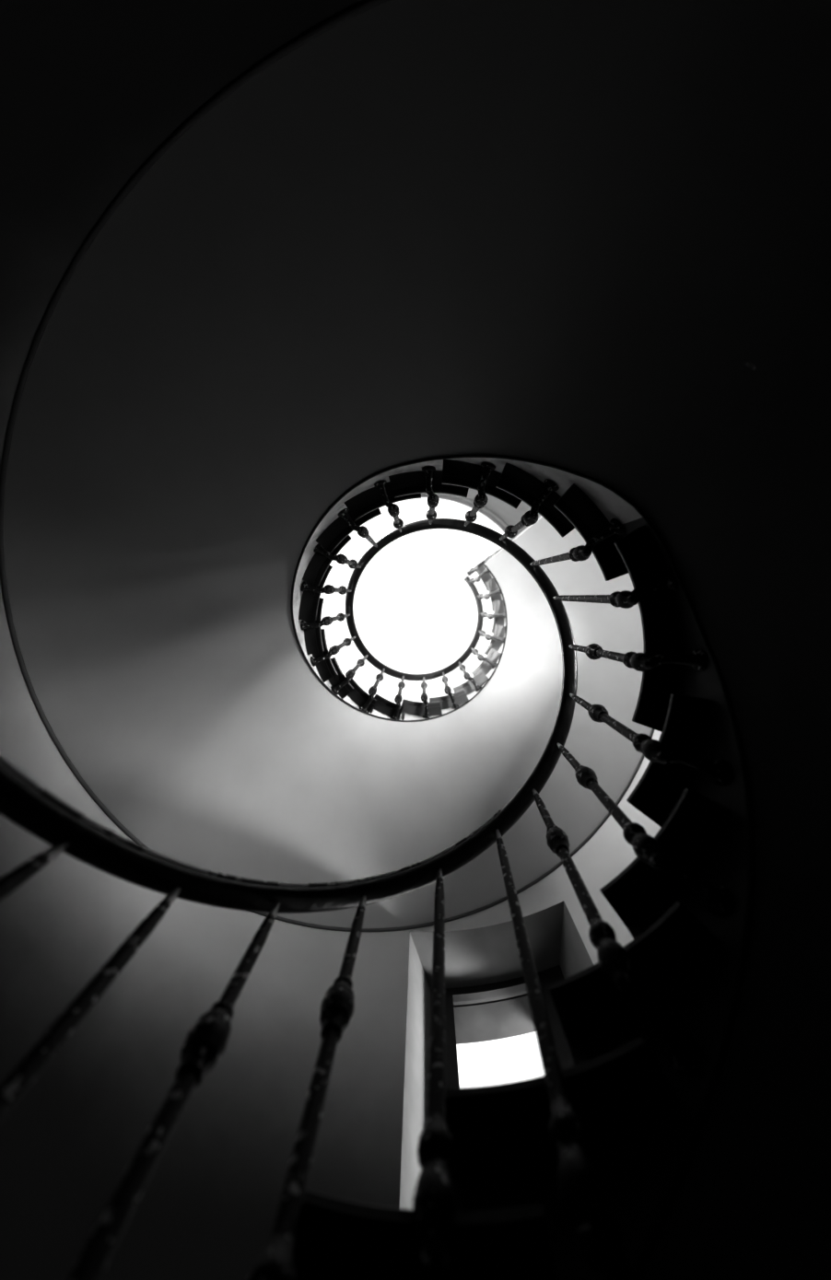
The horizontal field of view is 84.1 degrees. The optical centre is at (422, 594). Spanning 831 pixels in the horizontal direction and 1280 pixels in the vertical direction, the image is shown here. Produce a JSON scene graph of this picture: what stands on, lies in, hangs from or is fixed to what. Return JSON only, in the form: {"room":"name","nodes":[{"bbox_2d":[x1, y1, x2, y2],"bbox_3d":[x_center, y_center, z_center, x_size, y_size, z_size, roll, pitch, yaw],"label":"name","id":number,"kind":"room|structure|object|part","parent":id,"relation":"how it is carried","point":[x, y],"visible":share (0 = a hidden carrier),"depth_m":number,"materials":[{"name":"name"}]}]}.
{"room":"spiral stairwell","nodes":[
{"label":"spiral stairwell","id":0,"kind":"room"},
{"bbox_2d":[0,0,661,1279],"bbox_3d":[-0.168,0.054,2.775,4.267,8.550,4.076,30,-90,0],"label":"wall","id":1,"kind":"structure","parent":0,"point":[90,90],"depth_m":1.54,"materials":[{"name":"paint"}]},
{"bbox_2d":[0,0,653,931],"bbox_3d":[0.039,0.170,1.603,3.535,4.388,3.535,0,-90,0],"label":"trim","id":2,"kind":"structure","parent":1,"relation":"attached to","point":[366,5],"depth_m":1.63,"materials":[{"name":"grey"}]},
{"bbox_2d":[430,965,574,1088],"bbox_3d":[0.425,2.243,1.921,0.804,1.443,0.106,-11,-90,0],"label":"window","id":3,"kind":"structure","parent":1,"relation":"in","point":[477,994],"depth_m":2.54,"materials":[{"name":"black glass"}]},
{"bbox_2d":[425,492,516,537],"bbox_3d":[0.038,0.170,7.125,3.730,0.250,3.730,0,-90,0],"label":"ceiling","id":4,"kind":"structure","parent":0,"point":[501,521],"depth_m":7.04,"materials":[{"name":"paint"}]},
{"bbox_2d":[420,493,513,540],"bbox_3d":[0.038,0.170,7.190,3.480,0.060,3.480,0,-90,0],"label":"trim","id":5,"kind":"structure","parent":4,"relation":"attached to","point":[502,528],"depth_m":7.16,"materials":[{"name":"paint"}]},
{"label":"floor","id":6,"kind":"structure","parent":0,"visible":0},
{"bbox_2d":[3,0,830,1279],"bbox_3d":[0.038,0.170,1.470,3.522,6.115,3.522,0,-90,0],"label":"spiral staircase","id":7,"kind":"structure","parent":6,"relation":"on","point":[583,247],"depth_m":1.39,"materials":[{"name":"paint"}]},
{"bbox_2d":[0,462,733,1279],"bbox_3d":[0.039,0.170,2.442,1.442,5.954,1.442,0,-90,0],"label":"balustrade","id":8,"kind":"object","parent":7,"relation":"attached to","point":[24,801],"visible":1,"depth_m":0.79,"materials":[{"name":"black metal"}]},
{"bbox_3d":[-0.316,0.654,0.674,0.060,0.106,0.060,0,-90,0],"label":"knob","id":9,"kind":"part","parent":8,"relation":"part of","materials":[{"name":"black metal"}]},
{"bbox_3d":[0.038,0.170,2.718,1.262,5.402,1.262,0,-90,0],"label":"handrail","id":10,"kind":"part","parent":8,"relation":"part of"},
{"bbox_3d":[-0.151,0.739,0.823,0.060,0.106,0.060,0,-90,0],"label":"knob","id":11,"kind":"part","parent":8,"relation":"part of","materials":[{"name":"black metal"}]},
{"bbox_3d":[-0.561,0.153,3.167,0.060,0.126,0.060,0,-90,0],"label":"knob","id":12,"kind":"part","parent":8,"relation":"part of","materials":[{"name":"black metal"}]},
{"bbox_3d":[-0.527,-0.030,3.033,0.060,0.121,0.060,0,-90,0],"label":"knob","id":13,"kind":"part","parent":8,"relation":"part of","materials":[{"name":"black metal"}]},
{"bbox_3d":[-0.537,0.338,3.293,0.060,0.134,0.060,0,-90,0],"label":"knob","id":14,"kind":"part","parent":8,"relation":"part of","materials":[{"name":"black metal"}]},
{"bbox_3d":[-0.439,-0.194,2.905,0.060,0.113,0.060,0,-90,0],"label":"knob","id":15,"kind":"part","parent":8,"relation":"part of","materials":[{"name":"black metal"}]},
{"bbox_3d":[-0.458,0.506,3.433,0.060,0.138,0.060,0,-90,0],"label":"knob","id":16,"kind":"part","parent":8,"relation":"part of","materials":[{"name":"black metal"}]},
{"bbox_3d":[-0.331,0.642,3.580,0.060,0.139,0.060,0,-90,0],"label":"knob","id":17,"kind":"part","parent":8,"relation":"part of","materials":[{"name":"black metal"}]},
{"bbox_3d":[-0.137,-0.404,2.607,0.060,0.112,0.060,0,-90,0],"label":"knob","id":18,"kind":"part","parent":8,"relation":"part of","materials":[{"name":"black metal"}]},
{"bbox_3d":[-0.169,0.733,3.734,0.060,0.138,0.060,0,-90,0],"label":"knob","id":19,"kind":"part","parent":8,"relation":"part of","materials":[{"name":"black metal"}]},
{"bbox_3d":[0.014,0.769,3.911,0.060,0.128,0.060,0,-90,0],"label":"knob","id":20,"kind":"part","parent":8,"relation":"part of","materials":[{"name":"black metal"}]},
{"bbox_3d":[0.049,-0.430,2.479,0.060,0.104,0.060,0,-90,0],"label":"knob","id":21,"kind":"part","parent":8,"relation":"part of","materials":[{"name":"black metal"}]},
{"bbox_3d":[0.199,0.748,4.066,0.060,0.127,0.060,0,-90,0],"label":"knob","id":22,"kind":"part","parent":8,"relation":"part of","materials":[{"name":"black metal"}]},
{"bbox_3d":[0.244,-0.394,2.312,0.060,0.107,0.060,0,-90,0],"label":"knob","id":23,"kind":"part","parent":8,"relation":"part of","materials":[{"name":"black metal"}]},
{"bbox_3d":[0.416,-0.297,2.159,0.060,0.105,0.060,0,-90,0],"label":"knob","id":24,"kind":"part","parent":8,"relation":"part of","materials":[{"name":"black metal"}]},
{"bbox_3d":[0.368,0.671,1.256,0.060,0.107,0.060,0,-90,0],"label":"knob","id":25,"kind":"part","parent":8,"relation":"part of","materials":[{"name":"black metal"}]},
{"bbox_3d":[0.499,0.555,1.401,0.060,0.104,0.060,0,-90,0],"label":"knob","id":26,"kind":"part","parent":8,"relation":"part of","materials":[{"name":"black metal"}]},
{"bbox_3d":[0.637,0.211,1.708,0.060,0.098,0.060,0,-90,0],"label":"knob","id":27,"kind":"part","parent":8,"relation":"part of","materials":[{"name":"black metal"}]},
{"bbox_3d":[0.593,0.399,1.553,0.060,0.100,0.060,0,-90,0],"label":"knob","id":28,"kind":"part","parent":8,"relation":"part of","materials":[{"name":"black metal"}]},
{"bbox_2d":[466,547,501,575],"bbox_3d":[0.979,-0.569,4.980,1.121,0.901,0.066,-35,-90,0],"label":"landing railing","id":29,"kind":"object","parent":7,"relation":"on","point":[471,570],"visible":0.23,"depth_m":5.03,"materials":[{"name":"black metal"}]}
]}

